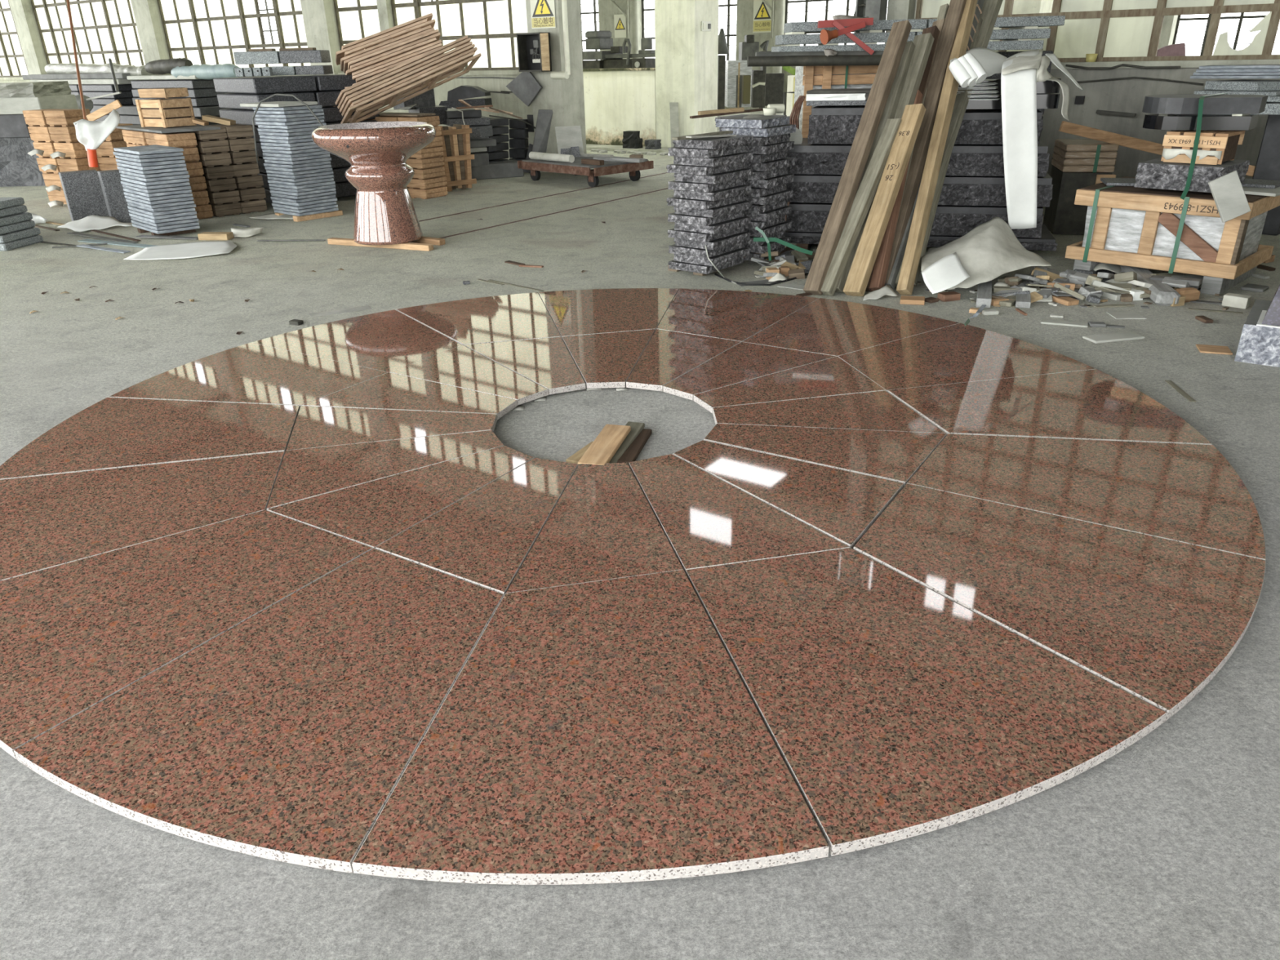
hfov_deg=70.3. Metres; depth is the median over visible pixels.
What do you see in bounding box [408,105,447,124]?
granite block
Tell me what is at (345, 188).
granite block
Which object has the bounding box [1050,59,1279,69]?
trim
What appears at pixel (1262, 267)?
scrap
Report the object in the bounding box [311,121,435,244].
stone pedestal
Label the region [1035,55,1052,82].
sheet
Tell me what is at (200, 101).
stone slab
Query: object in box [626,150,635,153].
rubble
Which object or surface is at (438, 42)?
lattice
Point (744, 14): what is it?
pillar
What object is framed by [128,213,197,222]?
stone slab
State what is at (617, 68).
trim
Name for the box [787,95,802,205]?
rebar
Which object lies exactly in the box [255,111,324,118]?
stone slab
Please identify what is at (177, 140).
wooden box
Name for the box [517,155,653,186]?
trolley
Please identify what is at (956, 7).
plank
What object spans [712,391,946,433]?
granite slab
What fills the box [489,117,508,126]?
stone slab
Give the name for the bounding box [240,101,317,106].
stone slab
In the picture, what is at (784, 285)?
scrap
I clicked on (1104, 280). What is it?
heap offcut
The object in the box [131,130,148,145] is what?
wooden box
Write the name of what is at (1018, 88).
strip
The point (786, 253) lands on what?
heap offcut
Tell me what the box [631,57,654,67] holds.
lathe part
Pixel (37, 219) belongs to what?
plastic sheet
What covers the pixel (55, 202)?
paper scrap
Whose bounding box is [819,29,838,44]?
brush
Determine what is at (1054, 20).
bar
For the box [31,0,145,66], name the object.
window
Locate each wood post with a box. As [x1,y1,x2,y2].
[737,62,740,107]
[792,76,795,106]
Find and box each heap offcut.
[743,251,779,257]
[750,256,771,262]
[754,270,785,275]
[757,262,770,266]
[758,272,777,277]
[762,266,778,271]
[770,259,786,266]
[774,248,795,259]
[779,257,795,265]
[780,261,799,269]
[785,255,795,262]
[788,268,804,279]
[791,250,808,261]
[795,260,812,273]
[798,259,806,268]
[991,285,1022,297]
[991,295,1016,300]
[992,285,1040,293]
[995,290,1030,295]
[997,275,1022,282]
[1004,276,1022,286]
[1014,273,1039,282]
[1019,286,1036,292]
[1025,284,1052,287]
[1029,266,1041,287]
[1030,288,1052,302]
[1030,291,1043,302]
[1031,266,1065,281]
[1032,266,1048,284]
[1035,275,1049,279]
[1036,288,1053,298]
[1041,278,1069,288]
[1051,288,1059,293]
[1052,279,1071,288]
[1052,292,1072,296]
[1053,282,1086,301]
[1059,271,1094,282]
[1065,269,1076,277]
[1066,276,1086,287]
[1074,284,1083,288]
[1077,286,1102,300]
[1080,290,1102,294]
[1084,274,1102,287]
[1084,278,1128,288]
[1086,294,1100,303]
[1091,280,1129,293]
[1093,283,1132,292]
[1097,271,1114,278]
[1097,286,1129,293]
[1102,278,1111,283]
[1114,271,1137,282]
[1120,293,1133,302]
[1127,280,1153,288]
[1133,286,1150,298]
[1136,286,1151,294]
[1149,275,1201,286]
[1151,271,1182,276]
[1161,276,1188,288]
[1171,275,1203,281]
[1186,284,1199,288]
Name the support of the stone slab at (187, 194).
on the stone slab at (185, 198)
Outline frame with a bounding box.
[783,91,794,115]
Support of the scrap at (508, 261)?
on the floor
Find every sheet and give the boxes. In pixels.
[26,211,46,223]
[57,214,131,231]
[73,109,119,151]
[124,240,236,259]
[378,104,415,112]
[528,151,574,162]
[920,217,1051,289]
[921,252,969,293]
[950,47,1007,76]
[956,87,998,92]
[958,83,997,88]
[967,91,1000,96]
[968,95,999,100]
[977,79,996,84]
[1001,48,1043,75]
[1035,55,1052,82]
[1044,53,1083,89]
[1208,170,1250,222]
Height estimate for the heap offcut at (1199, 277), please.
0.045 m
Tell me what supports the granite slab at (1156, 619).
on the floor
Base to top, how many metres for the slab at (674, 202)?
0.054 m
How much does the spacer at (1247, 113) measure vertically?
0.013 m
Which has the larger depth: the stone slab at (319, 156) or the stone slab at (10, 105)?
the stone slab at (10, 105)
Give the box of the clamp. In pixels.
[817,17,874,54]
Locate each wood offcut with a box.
[197,231,233,239]
[326,209,342,217]
[629,154,643,158]
[765,266,779,279]
[773,246,793,262]
[778,266,789,276]
[899,295,924,305]
[924,297,938,302]
[937,291,960,302]
[968,307,981,314]
[981,308,999,315]
[991,296,1008,306]
[999,295,1016,306]
[1046,282,1075,297]
[1052,294,1079,306]
[1169,295,1186,306]
[1174,287,1199,302]
[1262,254,1275,262]
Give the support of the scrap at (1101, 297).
on the floor
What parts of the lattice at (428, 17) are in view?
rail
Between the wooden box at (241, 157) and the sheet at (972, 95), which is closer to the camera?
the sheet at (972, 95)
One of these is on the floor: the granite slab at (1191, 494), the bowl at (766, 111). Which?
the granite slab at (1191, 494)
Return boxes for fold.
[948,59,971,88]
[957,56,977,87]
[964,53,987,84]
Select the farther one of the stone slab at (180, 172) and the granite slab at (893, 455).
the stone slab at (180, 172)
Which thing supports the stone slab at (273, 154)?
on the stone slab at (319, 156)
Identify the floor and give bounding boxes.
[0,111,1279,959]
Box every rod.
[66,0,87,119]
[108,57,119,92]
[257,239,325,241]
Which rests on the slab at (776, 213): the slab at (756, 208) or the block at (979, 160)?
the slab at (756, 208)
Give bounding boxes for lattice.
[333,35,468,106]
[335,18,426,65]
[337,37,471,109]
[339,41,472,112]
[340,25,431,71]
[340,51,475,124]
[341,13,432,57]
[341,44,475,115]
[343,27,435,73]
[344,18,435,57]
[345,37,436,75]
[347,29,439,71]
[348,53,481,123]
[349,46,477,117]
[350,32,440,72]
[351,40,441,76]
[351,43,442,79]
[351,53,441,89]
[355,44,445,83]
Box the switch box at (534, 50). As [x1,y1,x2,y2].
[515,32,551,71]
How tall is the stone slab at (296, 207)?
0.029 m
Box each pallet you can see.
[435,124,476,191]
[724,60,751,107]
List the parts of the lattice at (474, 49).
rail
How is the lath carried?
attached to the rod at (68, 1)
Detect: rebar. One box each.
[785,95,801,221]
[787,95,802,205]
[794,95,804,127]
[796,95,805,128]
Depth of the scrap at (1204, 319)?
5.53 m
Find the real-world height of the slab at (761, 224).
0.057 m
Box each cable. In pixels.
[252,93,323,165]
[448,76,515,79]
[488,90,509,93]
[488,115,535,128]
[1065,63,1180,69]
[1076,76,1204,85]
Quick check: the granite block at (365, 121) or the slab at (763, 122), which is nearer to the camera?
the slab at (763, 122)
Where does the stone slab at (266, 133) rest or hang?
on the stone slab at (302, 136)
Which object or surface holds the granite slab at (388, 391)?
on the floor
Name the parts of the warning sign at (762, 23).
text panel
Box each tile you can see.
[555,125,583,154]
[560,147,570,155]
[570,146,580,156]
[735,75,742,107]
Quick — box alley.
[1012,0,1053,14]
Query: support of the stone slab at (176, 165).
on the stone slab at (182, 168)
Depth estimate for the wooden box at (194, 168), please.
9.88 m
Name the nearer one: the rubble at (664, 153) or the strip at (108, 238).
the strip at (108, 238)
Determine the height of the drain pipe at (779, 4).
4.680 m
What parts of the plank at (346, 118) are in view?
rail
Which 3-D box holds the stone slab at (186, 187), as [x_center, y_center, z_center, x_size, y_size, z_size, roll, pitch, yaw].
[-4.866,-2.952,9.150,0.410,0.028,0.740,-24,33,-39]
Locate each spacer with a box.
[781,44,799,46]
[785,31,804,35]
[817,43,838,45]
[854,42,877,44]
[859,30,882,32]
[910,28,921,31]
[1002,38,1031,40]
[1008,26,1038,29]
[1231,113,1250,115]
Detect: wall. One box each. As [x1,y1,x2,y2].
[0,75,534,159]
[582,70,656,146]
[724,66,795,108]
[786,75,795,115]
[1040,67,1279,178]
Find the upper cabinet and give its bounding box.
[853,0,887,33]
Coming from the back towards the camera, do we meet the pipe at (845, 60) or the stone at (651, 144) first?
the stone at (651, 144)
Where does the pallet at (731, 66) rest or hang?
on the floor
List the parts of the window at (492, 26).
pane, pane, pane, pane, pane, pane, pane, pane, pane, pane, pane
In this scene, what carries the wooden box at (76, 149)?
on the wooden box at (68, 164)
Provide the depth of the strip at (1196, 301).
5.94 m
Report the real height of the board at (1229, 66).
0.022 m
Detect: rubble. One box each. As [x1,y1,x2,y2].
[598,149,607,152]
[617,150,626,153]
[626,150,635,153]
[647,151,656,155]
[659,151,668,155]
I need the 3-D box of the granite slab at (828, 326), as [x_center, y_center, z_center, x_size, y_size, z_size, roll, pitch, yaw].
[1.306,-0.890,5.418,0.972,0.031,1.159,14,29,30]
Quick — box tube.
[86,148,98,167]
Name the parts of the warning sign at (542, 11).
text panel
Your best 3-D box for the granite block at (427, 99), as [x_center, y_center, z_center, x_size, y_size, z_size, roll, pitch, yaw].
[-3.138,-5.293,12.601,0.473,0.275,0.350,-21,31,-35]
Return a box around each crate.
[134,97,196,128]
[794,65,879,137]
[1043,138,1119,235]
[1065,176,1279,294]
[1160,130,1244,164]
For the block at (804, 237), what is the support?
on the bearer
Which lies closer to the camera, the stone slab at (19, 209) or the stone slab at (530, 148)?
the stone slab at (19, 209)
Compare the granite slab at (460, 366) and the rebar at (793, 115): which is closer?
the granite slab at (460, 366)
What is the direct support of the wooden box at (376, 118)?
on the wooden box
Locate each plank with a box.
[85,99,122,120]
[191,118,208,125]
[201,115,235,124]
[565,441,592,463]
[577,424,631,466]
[580,153,613,156]
[592,156,644,162]
[608,421,644,462]
[617,428,652,464]
[689,107,763,118]
[697,106,744,115]
[803,19,911,295]
[820,118,901,296]
[835,40,915,292]
[842,103,925,296]
[844,32,933,285]
[865,25,939,291]
[869,89,922,291]
[884,0,966,283]
[884,0,984,288]
[893,3,948,241]
[895,0,1003,288]
[896,0,977,295]
[914,18,982,285]
[920,18,945,103]
[1045,266,1061,275]
[1058,120,1255,177]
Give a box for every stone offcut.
[1073,268,1097,274]
[1084,269,1115,286]
[1101,292,1120,300]
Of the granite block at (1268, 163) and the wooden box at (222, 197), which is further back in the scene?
the wooden box at (222, 197)
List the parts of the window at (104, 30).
pane, pane, pane, pane, pane, pane, pane, pane, pane, pane, pane, pane, pane, pane, pane, pane, pane, pane, pane, pane, pane, pane, pane, pane, pane, pane, pane, pane, pane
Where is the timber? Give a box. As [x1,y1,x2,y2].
[581,158,604,165]
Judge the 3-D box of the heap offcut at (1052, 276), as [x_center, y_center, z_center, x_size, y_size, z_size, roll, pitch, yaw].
[2.895,-1.410,6.359,0.302,0.118,0.075,17,31,34]
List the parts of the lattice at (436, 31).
rail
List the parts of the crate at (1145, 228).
rail, rail, rail, rail, rail, rail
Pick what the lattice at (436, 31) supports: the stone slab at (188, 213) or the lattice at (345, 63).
the lattice at (345, 63)
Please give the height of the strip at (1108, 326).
0.006 m
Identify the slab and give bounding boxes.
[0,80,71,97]
[0,94,78,114]
[0,197,24,208]
[0,204,27,217]
[0,212,32,226]
[0,220,35,235]
[0,227,40,243]
[0,235,43,251]
[0,397,300,479]
[0,451,284,581]
[0,510,373,759]
[13,548,504,873]
[69,84,94,91]
[71,91,79,95]
[78,84,133,91]
[82,90,133,97]
[89,104,224,116]
[91,97,136,105]
[95,114,220,125]
[108,342,387,407]
[112,151,182,159]
[113,144,183,155]
[115,155,184,162]
[115,159,185,166]
[116,162,186,170]
[116,166,186,173]
[119,169,188,177]
[120,173,189,182]
[120,177,189,185]
[120,180,190,189]
[122,184,191,193]
[123,187,191,196]
[123,191,192,200]
[124,195,193,204]
[125,199,194,208]
[127,202,195,212]
[127,205,195,215]
[128,208,196,219]
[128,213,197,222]
[130,79,214,88]
[130,216,199,226]
[130,219,199,230]
[131,88,225,97]
[131,223,199,234]
[132,97,218,106]
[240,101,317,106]
[251,309,462,372]
[253,105,322,111]
[253,108,323,114]
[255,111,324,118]
[255,115,324,121]
[255,119,324,125]
[257,122,326,128]
[257,126,318,132]
[258,130,312,136]
[259,133,311,139]
[259,137,312,143]
[260,141,315,146]
[261,144,319,150]
[262,147,324,154]
[262,150,329,157]
[262,154,329,160]
[263,160,330,168]
[264,157,331,164]
[264,164,331,171]
[266,167,332,175]
[266,170,333,178]
[266,430,503,509]
[266,445,533,549]
[267,174,333,182]
[267,177,333,185]
[268,181,335,189]
[269,184,335,192]
[270,187,335,195]
[270,194,335,203]
[271,191,336,199]
[271,197,337,206]
[271,200,336,209]
[272,204,337,213]
[273,207,337,216]
[286,405,497,450]
[301,372,517,419]
[351,569,828,884]
[374,457,577,595]
[390,345,548,404]
[395,292,560,345]
[439,97,492,108]
[443,115,490,126]
[444,108,481,118]
[463,337,586,394]
[470,137,496,147]
[470,146,487,152]
[484,133,508,142]
[485,151,508,160]
[486,142,508,151]
[488,159,507,162]
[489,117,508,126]
[492,125,508,134]
[506,462,683,593]
[508,119,528,128]
[508,128,528,138]
[508,137,528,148]
[508,147,528,158]
[508,158,525,160]
[523,143,533,173]
[528,109,552,173]
[537,288,678,338]
[561,328,655,388]
[626,328,741,391]
[628,453,850,573]
[656,288,819,342]
[662,342,836,400]
[666,161,746,175]
[666,194,744,208]
[666,226,744,241]
[667,144,746,158]
[667,177,745,192]
[667,209,744,226]
[667,257,743,274]
[668,240,744,257]
[672,134,753,149]
[672,440,904,548]
[673,151,753,166]
[673,168,752,183]
[673,184,751,200]
[673,200,751,217]
[673,231,750,250]
[673,247,750,266]
[674,216,751,234]
[685,547,1167,856]
[693,356,885,413]
[703,423,946,487]
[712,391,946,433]
[715,114,786,124]
[715,115,790,128]
[721,124,795,137]
[742,297,959,356]
[743,189,792,204]
[743,199,787,213]
[743,215,785,230]
[743,231,786,245]
[743,245,785,261]
[744,166,788,180]
[744,173,794,188]
[744,183,786,197]
[744,205,791,221]
[744,221,791,237]
[744,236,791,253]
[745,150,787,163]
[745,157,795,171]
[746,133,790,146]
[746,141,794,154]
[806,98,867,106]
[838,323,1095,391]
[853,483,1265,720]
[886,368,1212,444]
[906,433,1265,559]
[966,93,1059,109]
[971,76,1061,93]
[1100,177,1135,186]
[1133,157,1249,192]
[1142,93,1267,114]
[1142,113,1258,130]
[1240,178,1279,188]
[1242,186,1279,196]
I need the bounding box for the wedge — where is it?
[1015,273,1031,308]
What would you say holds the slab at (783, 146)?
on the slab at (757, 158)
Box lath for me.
[85,91,121,100]
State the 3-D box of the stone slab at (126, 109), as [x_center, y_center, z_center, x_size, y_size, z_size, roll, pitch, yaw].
[-9.554,-7.313,17.945,4.632,0.160,0.900,16,30,32]
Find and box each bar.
[233,50,280,64]
[271,66,296,75]
[278,49,330,63]
[295,65,333,75]
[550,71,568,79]
[771,44,885,52]
[774,31,915,44]
[783,18,927,32]
[915,28,1050,39]
[923,15,1065,29]
[986,40,1044,50]
[1193,89,1279,96]
[1204,80,1279,91]
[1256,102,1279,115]
[1266,95,1279,102]
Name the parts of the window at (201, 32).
pane, pane, pane, pane, pane, pane, pane, pane, pane, pane, pane, pane, pane, pane, pane, pane, pane, pane, pane, pane, pane, pane, pane, pane, pane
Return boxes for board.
[22,72,131,79]
[29,78,144,84]
[115,124,220,133]
[126,75,199,79]
[248,48,275,51]
[279,47,315,50]
[378,111,435,116]
[669,102,679,147]
[1082,331,1144,343]
[1106,311,1146,319]
[1190,75,1279,78]
[1192,71,1279,75]
[1195,68,1279,71]
[1195,344,1232,355]
[1199,64,1279,68]
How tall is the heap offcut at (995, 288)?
0.035 m
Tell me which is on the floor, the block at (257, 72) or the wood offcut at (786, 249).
the wood offcut at (786, 249)
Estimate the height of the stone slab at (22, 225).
0.066 m
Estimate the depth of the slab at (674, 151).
6.53 m
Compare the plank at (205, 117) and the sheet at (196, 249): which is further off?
the plank at (205, 117)
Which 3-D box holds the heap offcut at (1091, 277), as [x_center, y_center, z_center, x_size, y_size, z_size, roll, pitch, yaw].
[3.087,-1.354,6.184,0.100,0.090,0.128,12,28,27]
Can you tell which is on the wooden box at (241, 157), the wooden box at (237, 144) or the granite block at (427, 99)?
the wooden box at (237, 144)
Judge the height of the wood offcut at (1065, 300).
0.030 m
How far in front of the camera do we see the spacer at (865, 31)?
8.45 m
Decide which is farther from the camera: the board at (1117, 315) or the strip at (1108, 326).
the board at (1117, 315)
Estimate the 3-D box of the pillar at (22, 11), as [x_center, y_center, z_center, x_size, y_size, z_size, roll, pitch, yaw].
[-13.893,-11.061,20.468,0.600,6.400,0.480,16,30,32]
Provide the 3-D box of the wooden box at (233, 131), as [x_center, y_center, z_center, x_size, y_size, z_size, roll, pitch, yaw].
[-4.642,-3.944,10.284,0.289,0.129,0.604,-24,33,-39]
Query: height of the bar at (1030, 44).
0.078 m
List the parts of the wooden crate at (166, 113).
corner post, corner post, corner post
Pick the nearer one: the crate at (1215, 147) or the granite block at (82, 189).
the crate at (1215, 147)
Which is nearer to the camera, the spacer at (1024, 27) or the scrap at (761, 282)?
the scrap at (761, 282)
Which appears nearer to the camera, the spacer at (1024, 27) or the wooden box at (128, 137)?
the spacer at (1024, 27)
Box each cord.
[451,106,465,124]
[714,273,808,285]
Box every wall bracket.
[610,0,629,43]
[761,0,773,38]
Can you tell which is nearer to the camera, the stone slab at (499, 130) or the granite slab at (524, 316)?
the granite slab at (524, 316)
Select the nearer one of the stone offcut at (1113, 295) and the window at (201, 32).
the stone offcut at (1113, 295)
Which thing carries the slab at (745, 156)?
on the slab at (672, 168)
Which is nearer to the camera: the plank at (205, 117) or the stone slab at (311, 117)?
the stone slab at (311, 117)
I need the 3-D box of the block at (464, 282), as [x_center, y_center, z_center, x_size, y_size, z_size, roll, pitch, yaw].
[-1.317,-1.497,6.897,0.052,0.020,0.040,-8,26,-14]
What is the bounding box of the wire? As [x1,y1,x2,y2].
[704,244,736,284]
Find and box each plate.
[506,71,542,106]
[701,21,711,31]
[806,88,871,93]
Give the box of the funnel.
[718,28,728,54]
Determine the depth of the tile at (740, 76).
18.98 m
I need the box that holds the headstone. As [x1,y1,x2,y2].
[447,84,490,100]
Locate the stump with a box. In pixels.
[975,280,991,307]
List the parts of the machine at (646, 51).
motor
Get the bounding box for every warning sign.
[529,0,555,28]
[613,14,626,37]
[752,0,772,32]
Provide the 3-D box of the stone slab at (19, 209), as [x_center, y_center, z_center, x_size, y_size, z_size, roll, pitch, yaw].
[-6.497,-2.564,8.709,1.000,0.066,0.500,2,25,8]
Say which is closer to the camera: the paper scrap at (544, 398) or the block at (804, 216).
the paper scrap at (544, 398)
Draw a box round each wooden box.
[22,109,56,126]
[27,125,53,142]
[32,141,59,158]
[35,156,60,173]
[42,172,62,188]
[43,109,90,126]
[46,188,66,204]
[48,125,79,142]
[53,142,87,158]
[56,157,100,172]
[96,140,127,157]
[97,155,119,170]
[105,123,133,141]
[121,129,136,144]
[126,142,137,146]
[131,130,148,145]
[144,132,155,145]
[153,132,197,147]
[181,146,199,162]
[183,161,204,177]
[184,125,227,141]
[186,176,207,191]
[191,190,209,205]
[194,204,213,219]
[195,139,230,154]
[197,152,231,167]
[201,164,235,179]
[204,177,236,192]
[206,124,253,139]
[207,189,240,204]
[208,202,241,217]
[225,137,255,151]
[227,150,259,164]
[229,162,259,177]
[232,174,263,189]
[235,186,266,201]
[238,199,267,213]
[366,115,386,121]
[378,115,406,121]
[397,115,439,126]
[405,156,444,168]
[407,176,447,189]
[408,146,443,159]
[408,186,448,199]
[412,166,445,179]
[423,136,443,148]
[434,126,441,136]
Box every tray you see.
[137,87,188,97]
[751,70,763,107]
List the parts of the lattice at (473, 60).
rail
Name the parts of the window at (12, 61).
pane, pane, pane, pane, pane, pane, pane, pane, pane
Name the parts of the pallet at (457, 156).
cross rail, cross rail, cross rail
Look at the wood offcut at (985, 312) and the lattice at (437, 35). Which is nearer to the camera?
the wood offcut at (985, 312)
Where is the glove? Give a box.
[823,48,837,56]
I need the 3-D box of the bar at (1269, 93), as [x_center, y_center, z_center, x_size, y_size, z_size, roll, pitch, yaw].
[5.064,-3.249,7.624,0.400,0.032,0.629,-19,30,-33]
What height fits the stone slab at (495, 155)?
0.098 m
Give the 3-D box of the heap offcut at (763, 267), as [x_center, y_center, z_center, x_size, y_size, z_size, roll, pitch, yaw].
[1.002,-1.603,6.948,0.124,0.086,0.100,6,26,14]
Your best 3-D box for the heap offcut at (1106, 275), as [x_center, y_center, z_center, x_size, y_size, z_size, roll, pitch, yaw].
[3.227,-1.416,6.297,0.070,0.097,0.299,15,30,31]
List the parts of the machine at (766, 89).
panel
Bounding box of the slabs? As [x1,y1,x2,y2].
[805,93,869,101]
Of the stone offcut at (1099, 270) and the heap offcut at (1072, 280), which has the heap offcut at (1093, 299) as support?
the heap offcut at (1072, 280)
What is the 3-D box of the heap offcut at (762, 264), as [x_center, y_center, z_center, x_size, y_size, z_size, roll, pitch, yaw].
[1.026,-1.643,7.011,0.201,0.076,0.149,-15,28,-26]
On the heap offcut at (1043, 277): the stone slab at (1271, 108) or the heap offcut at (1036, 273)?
the heap offcut at (1036, 273)
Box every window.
[0,0,28,77]
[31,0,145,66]
[157,0,310,67]
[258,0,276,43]
[333,0,380,50]
[391,0,527,71]
[579,0,599,60]
[641,0,737,60]
[784,0,885,45]
[915,0,1279,62]
[1172,13,1279,55]
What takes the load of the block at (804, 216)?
on the block
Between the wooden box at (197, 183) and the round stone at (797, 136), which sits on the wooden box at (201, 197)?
the wooden box at (197, 183)
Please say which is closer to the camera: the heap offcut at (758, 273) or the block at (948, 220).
the heap offcut at (758, 273)
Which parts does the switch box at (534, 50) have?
box door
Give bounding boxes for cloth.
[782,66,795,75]
[832,14,868,19]
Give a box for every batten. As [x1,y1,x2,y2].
[327,237,433,251]
[410,236,445,245]
[671,130,733,140]
[685,134,736,137]
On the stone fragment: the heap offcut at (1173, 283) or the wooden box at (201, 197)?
the heap offcut at (1173, 283)
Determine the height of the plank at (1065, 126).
0.549 m
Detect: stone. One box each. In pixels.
[622,130,639,138]
[622,137,643,148]
[644,138,661,149]
[789,127,802,144]
[1156,42,1185,56]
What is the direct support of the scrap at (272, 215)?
on the floor
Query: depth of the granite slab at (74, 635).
2.80 m
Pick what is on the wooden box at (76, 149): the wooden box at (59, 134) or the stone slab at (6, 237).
the wooden box at (59, 134)
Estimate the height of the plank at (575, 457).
0.015 m
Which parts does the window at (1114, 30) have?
pane, pane, pane, pane, pane, pane, pane, pane, pane, pane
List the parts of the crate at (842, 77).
crate post, crate post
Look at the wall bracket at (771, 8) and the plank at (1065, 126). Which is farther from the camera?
the wall bracket at (771, 8)
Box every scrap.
[27,149,44,155]
[34,225,59,231]
[40,164,57,171]
[45,185,61,191]
[45,221,65,225]
[48,200,63,207]
[49,151,66,158]
[231,226,263,237]
[232,223,250,227]
[249,213,293,219]
[456,105,493,109]
[458,99,471,106]
[473,107,499,113]
[484,106,512,114]
[488,106,522,119]
[504,260,524,266]
[513,404,524,410]
[519,264,543,267]
[533,396,546,401]
[586,387,601,390]
[616,386,627,391]
[736,279,781,286]
[742,114,763,118]
[752,262,777,275]
[768,272,786,281]
[777,283,804,289]
[795,293,812,296]
[804,252,815,258]
[862,284,898,300]
[991,281,1009,293]
[1015,308,1027,315]
[1049,313,1063,318]
[1075,296,1107,302]
[1093,262,1121,273]
[1195,315,1213,323]
[1240,283,1269,292]
[1251,272,1270,279]
[1257,264,1275,271]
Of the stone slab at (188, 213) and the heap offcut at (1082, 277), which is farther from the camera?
the stone slab at (188, 213)
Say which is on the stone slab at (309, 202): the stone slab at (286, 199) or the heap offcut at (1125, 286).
the stone slab at (286, 199)
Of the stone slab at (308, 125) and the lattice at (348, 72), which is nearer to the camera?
the stone slab at (308, 125)
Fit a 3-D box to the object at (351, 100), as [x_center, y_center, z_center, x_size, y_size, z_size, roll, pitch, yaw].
[-2.812,-4.860,11.059,1.791,0.778,0.477,-21,31,-35]
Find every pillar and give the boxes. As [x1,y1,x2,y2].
[8,0,48,79]
[130,0,171,79]
[300,0,343,75]
[376,0,394,31]
[525,0,586,173]
[598,0,642,60]
[654,0,719,147]
[735,0,786,110]
[884,0,923,44]
[1157,15,1177,48]
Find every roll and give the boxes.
[44,62,117,74]
[75,94,93,111]
[113,64,153,80]
[144,57,192,74]
[170,63,239,79]
[767,103,784,113]
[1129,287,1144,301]
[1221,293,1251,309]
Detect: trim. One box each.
[0,70,521,79]
[418,172,669,222]
[439,187,668,238]
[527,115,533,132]
[582,67,655,71]
[586,144,668,153]
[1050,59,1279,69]
[1074,95,1084,104]
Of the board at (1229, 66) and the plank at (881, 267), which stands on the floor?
the plank at (881, 267)
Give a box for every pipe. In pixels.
[561,0,570,75]
[629,0,639,58]
[746,54,882,66]
[755,50,884,56]
[772,0,784,73]
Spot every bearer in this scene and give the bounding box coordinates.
[137,227,149,233]
[151,229,195,235]
[293,210,337,222]
[667,264,681,271]
[693,266,732,275]
[795,243,812,249]
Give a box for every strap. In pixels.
[753,237,813,255]
[755,226,771,260]
[964,318,970,325]
[969,304,986,318]
[1180,93,1227,199]
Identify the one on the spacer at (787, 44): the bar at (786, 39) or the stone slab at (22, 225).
the bar at (786, 39)
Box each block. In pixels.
[0,114,31,137]
[0,137,45,186]
[58,169,108,221]
[97,169,131,222]
[213,75,316,93]
[217,92,315,110]
[218,108,321,126]
[234,67,244,76]
[243,67,254,76]
[251,125,262,142]
[252,66,262,76]
[253,142,265,157]
[255,157,266,173]
[257,172,330,188]
[262,66,273,75]
[263,187,274,203]
[288,319,303,325]
[294,74,370,90]
[299,89,373,106]
[321,106,379,122]
[325,120,377,124]
[327,152,351,168]
[330,166,350,182]
[333,181,356,197]
[393,86,435,110]
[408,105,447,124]
[462,280,470,284]
[469,124,493,137]
[470,151,488,167]
[471,159,524,179]
[784,230,822,244]
[786,137,852,174]
[786,173,841,203]
[786,202,831,232]
[807,105,865,143]
[926,223,1057,250]
[929,204,1044,237]
[937,173,1053,207]
[945,138,1049,177]
[954,109,1043,144]
[986,50,1053,77]
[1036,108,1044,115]
[1234,284,1279,367]
[1252,115,1279,235]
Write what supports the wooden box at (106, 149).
on the wooden box at (107, 163)
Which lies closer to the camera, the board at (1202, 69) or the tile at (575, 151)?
the board at (1202, 69)
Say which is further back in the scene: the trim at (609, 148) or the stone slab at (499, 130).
the trim at (609, 148)
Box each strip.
[40,241,75,245]
[52,243,106,248]
[66,231,137,243]
[76,244,130,253]
[77,239,155,248]
[90,229,140,241]
[135,235,198,239]
[308,305,371,316]
[476,279,504,284]
[487,279,543,291]
[1000,48,1039,229]
[1040,319,1088,327]
[1048,77,1069,120]
[1088,321,1106,327]
[1093,303,1135,307]
[1095,110,1136,116]
[1106,324,1125,328]
[1164,380,1196,401]
[1188,307,1243,314]
[1190,300,1222,304]
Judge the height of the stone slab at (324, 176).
0.029 m
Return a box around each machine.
[582,31,622,68]
[603,37,655,68]
[738,35,784,108]
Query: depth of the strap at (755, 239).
6.86 m
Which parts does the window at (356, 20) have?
pane, pane, pane, pane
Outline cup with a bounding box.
[1085,53,1097,62]
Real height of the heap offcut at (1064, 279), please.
0.077 m
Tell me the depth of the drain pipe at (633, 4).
27.83 m
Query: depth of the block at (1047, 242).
7.23 m
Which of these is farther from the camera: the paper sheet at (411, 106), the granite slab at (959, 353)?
the paper sheet at (411, 106)
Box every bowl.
[311,121,435,166]
[763,107,777,115]

